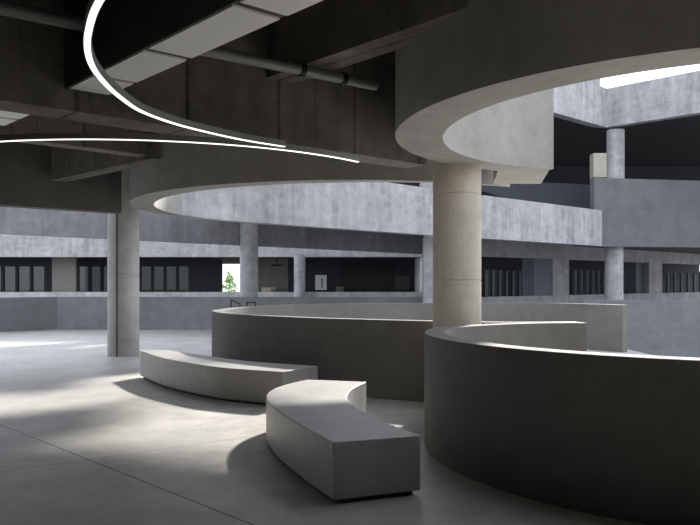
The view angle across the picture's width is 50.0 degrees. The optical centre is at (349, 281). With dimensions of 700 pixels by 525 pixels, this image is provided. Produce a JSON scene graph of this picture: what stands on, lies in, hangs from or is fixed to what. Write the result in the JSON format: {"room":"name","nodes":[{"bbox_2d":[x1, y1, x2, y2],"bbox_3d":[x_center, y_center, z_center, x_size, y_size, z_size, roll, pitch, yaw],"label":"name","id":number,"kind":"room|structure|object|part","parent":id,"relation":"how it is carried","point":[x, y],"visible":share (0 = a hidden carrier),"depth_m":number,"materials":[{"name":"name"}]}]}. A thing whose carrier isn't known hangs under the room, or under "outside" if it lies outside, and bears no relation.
{"room":"building atrium","nodes":[
{"label":"building atrium","id":0,"kind":"room"},
{"bbox_2d":[52,257,78,291],"bbox_3d":[-16.474,0.175,43.400,1.382,3.250,0.400,0,0,0],"label":"wall pier","id":1,"kind":"object","parent":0,"point":[65,270],"visible":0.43,"depth_m":43.20,"materials":[{"name":"grey concrete"}]},
{"bbox_2d":[0,258,414,291],"bbox_3d":[-15.885,0.175,46.125,43.056,3.250,0.250,0,0,0],"label":"wall","id":2,"kind":"structure","parent":0,"point":[206,274],"depth_m":46.00,"materials":[{"name":"grey paint"}]},
{"bbox_2d":[0,265,45,291],"bbox_3d":[-21.338,0.209,46.120,5.288,2.503,0.180,0,0,0],"label":"window","id":3,"kind":"structure","parent":2,"relation":"in","point":[13,278],"depth_m":46.11,"materials":[{"name":"grey glass"}]},
{"bbox_3d":[-20.898,0.209,46.120,0.781,2.323,0.016,0,0,0],"label":"pane","id":4,"kind":"part","parent":3,"relation":"part of","materials":[{"name":"grey glass"}]},
{"bbox_3d":[-20.016,0.209,46.120,0.781,2.323,0.016,0,0,0],"label":"pane","id":5,"kind":"part","parent":3,"relation":"part of","materials":[{"name":"grey glass"}]},
{"bbox_3d":[-19.135,0.209,46.120,0.781,2.323,0.016,0,0,0],"label":"pane","id":6,"kind":"part","parent":3,"relation":"part of","materials":[{"name":"grey glass"}]},
{"bbox_2d":[79,265,107,291],"bbox_3d":[-15.619,0.209,46.120,2.214,2.503,0.180,0,0,0],"label":"window","id":7,"kind":"structure","parent":2,"relation":"in","point":[92,278],"depth_m":46.11,"materials":[{"name":"grey glass"}]},
{"bbox_3d":[-16.357,0.209,46.120,0.638,2.323,0.016,0,0,0],"label":"pane","id":8,"kind":"part","parent":7,"relation":"part of","materials":[{"name":"grey glass"}]},
{"bbox_3d":[-15.619,0.209,46.120,2.214,2.503,0.120,0,0,0],"label":"frame","id":9,"kind":"part","parent":7,"relation":"part of","materials":[{"name":"black paint"}]},
{"bbox_3d":[-15.619,0.209,46.120,0.638,2.323,0.016,0,0,0],"label":"pane","id":10,"kind":"part","parent":7,"relation":"part of","materials":[{"name":"grey glass"}]},
{"bbox_3d":[-14.881,0.209,46.120,0.638,2.323,0.016,0,0,0],"label":"pane","id":11,"kind":"part","parent":7,"relation":"part of","materials":[{"name":"grey glass"}]},
{"bbox_2d":[140,265,189,291],"bbox_3d":[-11.376,0.209,46.120,3.075,2.503,0.180,0,0,0],"label":"window","id":12,"kind":"structure","parent":2,"relation":"in","point":[153,278],"depth_m":46.11,"materials":[{"name":"grey glass"}]},
{"bbox_3d":[-12.529,0.209,46.120,0.669,2.323,0.016,0,0,0],"label":"pane","id":13,"kind":"part","parent":12,"relation":"part of","materials":[{"name":"grey glass"}]},
{"bbox_3d":[-11.761,0.209,46.120,0.669,2.323,0.016,0,0,0],"label":"pane","id":14,"kind":"part","parent":12,"relation":"part of","materials":[{"name":"grey glass"}]},
{"bbox_3d":[-10.992,0.209,46.120,0.669,2.323,0.016,0,0,0],"label":"pane","id":15,"kind":"part","parent":12,"relation":"part of","materials":[{"name":"grey glass"}]},
{"bbox_3d":[-10.223,0.209,46.120,0.669,2.323,0.016,0,0,0],"label":"pane","id":16,"kind":"part","parent":12,"relation":"part of","materials":[{"name":"grey glass"}]},
{"bbox_2d":[314,274,327,290],"bbox_3d":[-1.779,0.031,45.937,0.880,1.040,0.086,0,0,0],"label":"notice","id":17,"kind":"object","parent":2,"relation":"attached to","point":[320,280],"visible":1,"depth_m":45.90,"materials":[{"name":"white paper"}]},
{"bbox_2d":[340,263,394,291],"bbox_3d":[1.073,0.325,45.940,3.373,2.950,0.120,0,0,0],"label":"wall recess","id":18,"kind":"structure","parent":2,"relation":"attached to","point":[355,277],"depth_m":45.88,"materials":[{"name":"black paint"}]},
{"bbox_2d":[395,274,410,290],"bbox_3d":[3.189,0.031,45.943,1.120,1.020,0.095,0,0,0],"label":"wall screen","id":19,"kind":"object","parent":2,"relation":"attached to","point":[402,281],"visible":1,"depth_m":45.90,"materials":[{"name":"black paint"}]},
{"bbox_2d":[0,257,416,257],"bbox_3d":[-14.504,-1.575,45.650,39.312,0.250,6.700,0,0,0],"label":"ceiling","id":20,"kind":"structure","parent":0,"point":[0,257],"depth_m":44.39,"materials":[{"name":"concrete"}]},
{"bbox_2d":[271,258,282,265],"bbox_3d":[-4.331,-1.200,44.500,0.700,0.501,0.120,0,0,0],"label":"ceiling fixture","id":21,"kind":"object","parent":20,"relation":"hanging from","point":[276,264],"visible":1,"depth_m":44.44,"materials":[{"name":"black metal"}]},
{"bbox_2d":[0,234,432,296],"bbox_3d":[-14.504,0.000,42.100,39.312,7.200,0.400,0,0,0],"label":"wall","id":22,"kind":"structure","parent":0,"point":[10,245],"depth_m":42.00,"materials":[{"name":"concrete"}]},
{"bbox_2d":[294,254,304,296],"bbox_3d":[-2.769,0.150,41.200,0.620,3.300,0.620,0,0,0],"label":"round column","id":23,"kind":"structure","parent":0,"point":[299,260],"depth_m":40.93,"materials":[{"name":"concrete"}]},
{"bbox_2d":[0,330,654,524],"bbox_3d":[-1.000,1.775,8.650,26.000,0.350,33.300,0,0,0],"label":"floor","id":24,"kind":"structure","parent":0,"point":[86,439],"depth_m":6.80,"materials":[{"name":"grey concrete"}]},
{"bbox_2d":[107,169,138,356],"bbox_3d":[-4.938,-0.700,16.341,0.670,4.600,0.688,0,0,0],"label":"round column","id":25,"kind":"structure","parent":24,"relation":"on","point":[122,228],"depth_m":16.06,"materials":[{"name":"grey concrete"}]},
{"bbox_2d":[0,297,421,331],"bbox_3d":[-4.624,1.050,25.123,15.595,1.100,1.630,0,0,-6],"label":"parapet","id":26,"kind":"object","parent":24,"relation":"on","point":[16,313],"visible":0.42,"depth_m":25.04,"materials":[{"name":"concrete"}]},
{"bbox_2d":[140,350,317,404],"bbox_3d":[-2.137,1.375,11.141,3.962,0.450,1.016,0,0,42],"label":"bench","id":27,"kind":"object","parent":24,"relation":"on","point":[224,379],"visible":0.9,"depth_m":10.25,"materials":[{"name":"concrete"}]},
{"bbox_2d":[230,299,255,307],"bbox_3d":[-3.069,1.044,21.500,0.756,1.113,0.036,0,0,0],"label":"handrail","id":28,"kind":"object","parent":24,"relation":"on","point":[230,299],"visible":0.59,"depth_m":21.48,"materials":[{"name":"black metal"}]},
{"bbox_2d":[240,223,257,296],"bbox_3d":[-3.447,-0.550,25.600,0.620,4.300,0.620,0,0,0],"label":"round column","id":29,"kind":"structure","parent":24,"relation":"on","point":[248,231],"depth_m":25.33,"materials":[{"name":"concrete"}]},
{"bbox_2d":[0,207,423,253],"bbox_3d":[-4.623,-2.205,24.807,0.300,1.890,23.934,0,0,41],"label":"band","id":30,"kind":"object","parent":29,"relation":"on","point":[155,227],"visible":0.22,"depth_m":24.20,"materials":[{"name":"grey concrete"}]},
{"bbox_2d":[266,380,419,502],"bbox_3d":[-0.218,1.375,7.120,1.148,0.450,3.496,0,0,-6],"label":"bench","id":31,"kind":"object","parent":24,"relation":"on","point":[322,430],"visible":1,"depth_m":5.73,"materials":[{"name":"concrete"}]},
{"bbox_2d":[212,303,626,401],"bbox_3d":[1.387,1.060,15.093,7.333,1.080,9.594,0,0,24],"label":"parapet","id":32,"kind":"object","parent":24,"relation":"on","point":[379,345],"visible":0.59,"depth_m":11.34,"materials":[{"name":"concrete"}]},
{"bbox_2d":[422,238,433,302],"bbox_3d":[2.606,0.080,24.560,0.440,3.040,0.320,0,0,0],"label":"concrete pier","id":33,"kind":"object","parent":24,"relation":"on","point":[427,243],"visible":0.43,"depth_m":24.40,"materials":[{"name":"grey concrete"}]},
{"bbox_2d":[433,163,480,327],"bbox_3d":[1.334,0.080,9.350,0.598,3.040,0.598,0,0,0],"label":"round column","id":34,"kind":"structure","parent":24,"relation":"on","point":[456,186],"depth_m":9.09,"materials":[{"name":"beige concrete"}]},
{"bbox_2d":[424,322,699,524],"bbox_3d":[3.150,1.050,6.682,5.471,1.100,4.222,0,0,32],"label":"parapet","id":35,"kind":"object","parent":24,"relation":"on","point":[525,410],"visible":1,"depth_m":5.33,"materials":[{"name":"concrete"}]},
{"bbox_2d":[582,300,699,357],"bbox_3d":[9.210,2.290,19.700,6.030,3.620,0.200,0,0,6],"label":"parapet","id":36,"kind":"object","parent":24,"relation":"on","point":[654,327],"visible":0.33,"depth_m":19.70,"materials":[{"name":"concrete"}]},
{"bbox_2d":[415,257,421,291],"bbox_3d":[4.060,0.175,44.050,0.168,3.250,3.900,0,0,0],"label":"column","id":37,"kind":"structure","parent":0,"point":[418,261],"depth_m":43.53,"materials":[{"name":"white paint"}]},
{"bbox_2d":[389,166,699,196],"bbox_3d":[15.500,-6.850,44.150,37.000,7.100,0.300,0,0,0],"label":"wall","id":38,"kind":"structure","parent":0,"point":[559,174],"depth_m":44.00,"materials":[{"name":"grey paint"}]},
{"bbox_2d":[481,239,699,302],"bbox_3d":[17.506,0.550,42.139,34.552,6.100,0.400,0,0,-43],"label":"wall","id":39,"kind":"structure","parent":0,"point":[489,248],"depth_m":35.43,"materials":[{"name":"grey concrete"}]},
{"bbox_2d":[522,258,551,295],"bbox_3d":[8.516,-0.218,33.997,1.545,1.660,0.600,0,0,-43],"label":"pier","id":40,"kind":"object","parent":39,"relation":"attached to","point":[536,273],"visible":1,"depth_m":33.57,"materials":[{"name":"concrete"}]},
{"bbox_2d":[552,259,568,294],"bbox_3d":[9.597,-0.218,34.885,1.420,1.660,0.480,0,0,-43],"label":"pier","id":41,"kind":"object","parent":39,"relation":"attached to","point":[560,267],"visible":0.64,"depth_m":34.69,"materials":[{"name":"grey concrete"}]},
{"bbox_2d":[625,263,641,292],"bbox_3d":[15.830,-0.218,41.323,1.537,1.660,0.600,0,0,-43],"label":"pier","id":42,"kind":"object","parent":39,"relation":"attached to","point":[633,271],"visible":0.57,"depth_m":40.81,"materials":[{"name":"stone"}]},
{"bbox_2d":[642,263,661,292],"bbox_3d":[16.690,-0.218,41.526,1.589,1.660,0.480,0,0,-43],"label":"pier","id":43,"kind":"object","parent":39,"relation":"attached to","point":[651,272],"visible":0.79,"depth_m":41.08,"materials":[{"name":"grey concrete"}]},
{"bbox_2d":[481,257,699,296],"bbox_3d":[16.589,0.276,48.130,27.703,3.248,0.300,0,0,-43],"label":"wall","id":44,"kind":"structure","parent":0,"point":[485,261],"depth_m":45.56,"materials":[{"name":"grey paint"}]},
{"bbox_2d":[554,115,699,165],"bbox_3d":[18.000,-6.923,34.650,32.000,0.250,19.300,0,0,0],"label":"wall","id":45,"kind":"structure","parent":0,"point":[671,142],"depth_m":36.81,"materials":[{"name":"grey paint"}]},
{"bbox_2d":[554,79,599,126],"bbox_3d":[6.886,-7.589,27.912,8.950,2.322,0.400,0,0,-43],"label":"roof beam","id":46,"kind":"structure","parent":45,"relation":"attached to","point":[579,103],"depth_m":29.75,"materials":[{"name":"concrete"}]},
{"bbox_2d":[595,86,611,128],"bbox_3d":[10.500,-7.239,31.295,0.950,1.622,0.400,0,0,-43],"label":"beam corner","id":47,"kind":"structure","parent":45,"relation":"attached to","point":[603,91],"depth_m":31.00,"materials":[{"name":"concrete"}]},
{"bbox_2d":[607,70,699,127],"bbox_3d":[13.984,-7.249,28.127,0.400,1.602,8.999,0,0,-44],"label":"roof beam","id":48,"kind":"structure","parent":45,"relation":"attached to","point":[676,96],"depth_m":29.78,"materials":[{"name":"concrete"}]},
{"bbox_2d":[574,245,699,253],"bbox_3d":[17.981,-1.840,38.301,16.038,0.300,15.398,0,0,0],"label":"ceiling","id":49,"kind":"structure","parent":0,"point":[660,249],"depth_m":39.00,"materials":[{"name":"concrete"}]},
{"bbox_3d":[-1.000,-3.075,4.239,26.600,0.150,25.079,0,0,0],"label":"ceiling","id":50,"kind":"structure","parent":0,"visible":0},
{"bbox_2d":[0,110,28,125],"bbox_3d":[-4.237,-2.540,9.168,0.610,0.920,1.800,0,0,-43],"label":"air duct","id":51,"kind":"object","parent":50,"relation":"attached to","point":[6,117],"depth_m":9.43,"materials":[{"name":"grey metal"}]},
{"bbox_3d":[-4.657,-2.090,9.617,0.590,0.020,0.470,0,0,-43],"label":"soffit panel","id":52,"kind":"part","parent":51,"relation":"part of","materials":[{"name":"white paint"}]},
{"bbox_3d":[-4.066,-2.090,8.985,0.590,0.020,1.100,0,0,-43],"label":"soffit panel","id":53,"kind":"part","parent":51,"relation":"part of","materials":[{"name":"white paint"}]},
{"bbox_2d":[0,142,121,213],"bbox_3d":[-8.777,-2.220,12.312,10.384,1.560,0.350,0,0,-41],"label":"beam","id":54,"kind":"structure","parent":50,"relation":"attached to","point":[25,168],"depth_m":14.56,"materials":[{"name":"grey concrete"}]},
{"bbox_2d":[0,115,146,156],"bbox_3d":[-6.705,-2.510,8.834,9.900,0.980,0.300,0,0,-43],"label":"girder","id":55,"kind":"object","parent":50,"relation":"attached to","point":[29,124],"visible":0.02,"depth_m":11.16,"materials":[{"name":"grey concrete"}]},
{"bbox_2d":[51,132,160,181],"bbox_3d":[-4.308,-2.475,13.208,3.730,1.050,0.300,0,0,45],"label":"ceiling beam","id":56,"kind":"structure","parent":50,"relation":"attached to","point":[67,165],"depth_m":13.36,"materials":[{"name":"concrete"}]},
{"bbox_2d":[0,79,358,161],"bbox_3d":[-2.438,-2.150,7.505,5.080,1.700,1.350,0,0,0],"label":"pendant lamp","id":57,"kind":"object","parent":50,"relation":"hanging from","point":[33,136],"visible":0.95,"depth_m":6.94,"materials":[{"name":"grey metal"}]},
{"bbox_2d":[0,139,358,161],"bbox_3d":[-2.438,-1.303,7.505,5.075,0.006,1.345,0,0,0],"label":"diffuser","id":58,"kind":"object","parent":57,"relation":"attached to","point":[201,141],"depth_m":7.14,"materials":[{"name":"white plastic"}]},
{"bbox_2d":[83,0,285,146],"bbox_3d":[-1.127,-2.150,4.996,1.030,1.700,4.484,0,0,0],"label":"pendant lamp","id":59,"kind":"object","parent":50,"relation":"hanging from","point":[93,7],"visible":1,"depth_m":5.59,"materials":[{"name":"grey metal"}]},
{"bbox_2d":[0,0,378,89],"bbox_3d":[-2.869,-2.467,5.220,7.914,1.066,0.132,0,0,-38],"label":"pipe","id":60,"kind":"object","parent":50,"relation":"hanging from","point":[9,9],"visible":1,"depth_m":6.64,"materials":[{"name":"grey metal"}]},
{"bbox_2d":[65,0,322,94],"bbox_3d":[-0.408,-2.303,4.312,0.360,1.394,5.550,0,0,-42],"label":"air duct","id":61,"kind":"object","parent":50,"relation":"attached to","point":[133,41],"depth_m":5.21,"materials":[{"name":"metal"}]},
{"bbox_3d":[-2.044,-1.614,6.156,0.336,0.016,0.480,0,0,-42],"label":"soffit panel","id":62,"kind":"part","parent":61,"relation":"part of","materials":[{"name":"white paint"}]},
{"bbox_3d":[-1.579,-1.614,5.632,0.336,0.016,0.800,0,0,-42],"label":"soffit panel","id":63,"kind":"part","parent":61,"relation":"part of","materials":[{"name":"white paint"}]},
{"bbox_3d":[-0.909,-1.614,4.877,0.336,0.016,1.060,0,0,-42],"label":"soffit panel","id":64,"kind":"part","parent":61,"relation":"part of","materials":[{"name":"white paint"}]},
{"bbox_3d":[-0.099,-1.614,3.964,0.336,0.016,1.220,0,0,-42],"label":"soffit panel","id":65,"kind":"part","parent":61,"relation":"part of","materials":[{"name":"white paint"}]},
{"bbox_2d":[0,0,425,167],"bbox_3d":[-3.659,-2.220,5.399,11.959,1.560,0.380,0,0,-42],"label":"girder","id":66,"kind":"object","parent":50,"relation":"attached to","point":[228,95],"visible":0.4,"depth_m":7.31,"materials":[{"name":"grey concrete"}]},
{"bbox_2d":[130,134,509,214],"bbox_3d":[-1.603,-2.295,12.629,7.894,1.710,2.982,0,0,38],"label":"beam","id":67,"kind":"structure","parent":50,"relation":"attached to","point":[158,186],"depth_m":11.03,"materials":[{"name":"concrete"}]},
{"bbox_2d":[267,0,468,83],"bbox_3d":[0.948,-2.540,5.871,0.340,0.920,5.050,0,0,-42],"label":"ceiling beam","id":68,"kind":"structure","parent":50,"relation":"attached to","point":[332,35],"depth_m":6.77,"materials":[{"name":"concrete"}]},
{"bbox_2d":[493,170,548,183],"bbox_3d":[2.340,-2.295,10.369,0.690,1.710,1.401,0,0,10],"label":"beam infill","id":69,"kind":"structure","parent":50,"relation":"attached to","point":[499,177],"depth_m":10.34,"materials":[{"name":"concrete"}]},
{"bbox_2d":[395,0,699,172],"bbox_3d":[2.943,-2.295,6.734,5.699,1.710,4.505,0,0,35],"label":"beam","id":70,"kind":"structure","parent":50,"relation":"attached to","point":[476,86],"depth_m":5.55,"materials":[{"name":"concrete"}]},
{"bbox_3d":[4.598,-2.650,26.455,16.405,0.300,19.090,0,0,0],"label":"deck","id":71,"kind":"object","parent":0,"visible":0},
{"bbox_2d":[170,182,601,245],"bbox_3d":[2.910,-2.155,23.324,0.818,1.430,19.762,0,0,44],"label":"parapet","id":72,"kind":"object","parent":71,"relation":"attached to","point":[382,207],"visible":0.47,"depth_m":21.18,"materials":[{"name":"concrete"}]},
{"bbox_2d":[420,183,432,188],"bbox_3d":[2.586,-3.500,25.500,0.400,2.200,0.400,0,0,0],"label":"concrete pier","id":73,"kind":"object","parent":71,"relation":"on","point":[425,185],"visible":0.02,"depth_m":25.30,"materials":[{"name":"grey concrete"}]},
{"bbox_2d":[481,182,589,208],"bbox_3d":[7.797,-3.607,34.150,7.435,2.317,0.300,0,0,0],"label":"parapet","id":74,"kind":"object","parent":71,"relation":"on","point":[573,195],"visible":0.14,"depth_m":34.00,"materials":[{"name":"concrete"}]},
{"bbox_3d":[-14.504,1.950,45.625,39.312,0.300,6.750,0,0,0],"label":"floor","id":75,"kind":"structure","parent":0,"visible":0},
{"bbox_2d":[262,287,275,291],"bbox_3d":[-4.882,1.066,45.190,0.840,1.468,0.520,0,0,0],"label":"cabinet","id":76,"kind":"object","parent":75,"relation":"on","point":[264,289],"visible":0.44,"depth_m":44.95,"materials":[{"name":"beige"}]},
{"bbox_2d":[336,286,343,291],"bbox_3d":[-0.621,1.036,45.300,0.454,1.528,0.400,0,0,0],"label":"equipment box","id":77,"kind":"object","parent":75,"relation":"on","point":[338,288],"visible":0.36,"depth_m":45.10,"materials":[{"name":"grey metal"}]},
{"bbox_3d":[5.000,6.350,45.000,130.000,0.300,130.000,0,0,0],"label":"floor","id":78,"kind":"structure","parent":0,"visible":0},
{"bbox_2d":[223,270,237,291],"bbox_3d":[-9.303,2.613,58.002,2.576,7.175,2.712,0,0,0],"label":"tree","id":79,"kind":"object","parent":78,"relation":"on","point":[228,280],"visible":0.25,"depth_m":57.86,"materials":[{"name":"green plant"}]},
{"bbox_3d":[17.644,2.000,45.284,24.744,0.200,28.785,0,0,0],"label":"floor","id":80,"kind":"structure","parent":0,"visible":0},
{"bbox_2d":[483,267,521,296],"bbox_3d":[7.516,0.601,35.594,3.803,2.598,0.120,0,0,-43],"label":"screen","id":81,"kind":"object","parent":80,"relation":"on","point":[487,269],"visible":0.53,"depth_m":35.19,"materials":[{"name":"grey paint"}]},
{"bbox_3d":[7.516,-0.623,35.594,3.803,0.150,0.100,0,0,-43],"label":"rail","id":82,"kind":"part","parent":81,"relation":"part of","materials":[{"name":"black metal"}]},
{"bbox_2d":[571,269,604,294],"bbox_3d":[13.010,0.601,40.737,3.605,2.598,0.120,0,0,-43],"label":"screen","id":83,"kind":"object","parent":80,"relation":"on","point":[574,271],"visible":0.59,"depth_m":40.54,"materials":[{"name":"grey paint"}]},
{"bbox_3d":[13.010,-0.623,40.737,3.605,0.150,0.100,0,0,-43],"label":"rail","id":84,"kind":"part","parent":83,"relation":"part of","materials":[{"name":"black metal"}]},
{"bbox_2d":[605,247,622,299],"bbox_3d":[10.982,0.550,31.200,0.740,4.100,0.740,0,0,0],"label":"round column","id":85,"kind":"structure","parent":80,"relation":"on","point":[613,255],"depth_m":30.89,"materials":[{"name":"concrete"}]},
{"bbox_2d":[590,177,699,247],"bbox_3d":[15.367,-2.828,31.601,11.380,2.776,0.413,0,0,-12],"label":"parapet","id":86,"kind":"object","parent":85,"relation":"on","point":[635,212],"visible":0.84,"depth_m":30.77,"materials":[{"name":"concrete"}]},
{"bbox_2d":[606,129,624,178],"bbox_3d":[11.116,-5.235,31.400,0.720,2.230,0.720,0,0,0],"label":"round column","id":87,"kind":"structure","parent":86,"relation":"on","point":[615,138],"depth_m":31.09,"materials":[{"name":"concrete"}]},
{"bbox_2d":[590,153,606,177],"bbox_3d":[10.512,-4.893,31.650,0.632,1.008,0.500,0,0,0],"label":"stub","id":88,"kind":"object","parent":87,"relation":"attached to","point":[598,161],"visible":0.93,"depth_m":31.40,"materials":[{"name":"concrete"}]},
{"bbox_2d":[623,270,629,293],"bbox_3d":[16.494,0.601,44.000,2.228,2.598,0.120,0,0,-43],"label":"screen","id":89,"kind":"object","parent":80,"relation":"on","point":[623,270],"visible":0.16,"depth_m":43.34,"materials":[{"name":"grey paint"}]},
{"bbox_2d":[663,271,699,292],"bbox_3d":[22.596,0.601,49.712,8.036,2.598,0.120,0,0,-43],"label":"screen","id":90,"kind":"object","parent":80,"relation":"on","point":[681,273],"visible":0.61,"depth_m":48.62,"materials":[{"name":"grey paint"}]},
{"bbox_3d":[22.596,-0.623,49.712,8.036,0.150,0.100,0,0,-43],"label":"rail","id":91,"kind":"part","parent":90,"relation":"part of","materials":[{"name":"black metal"}]}
]}

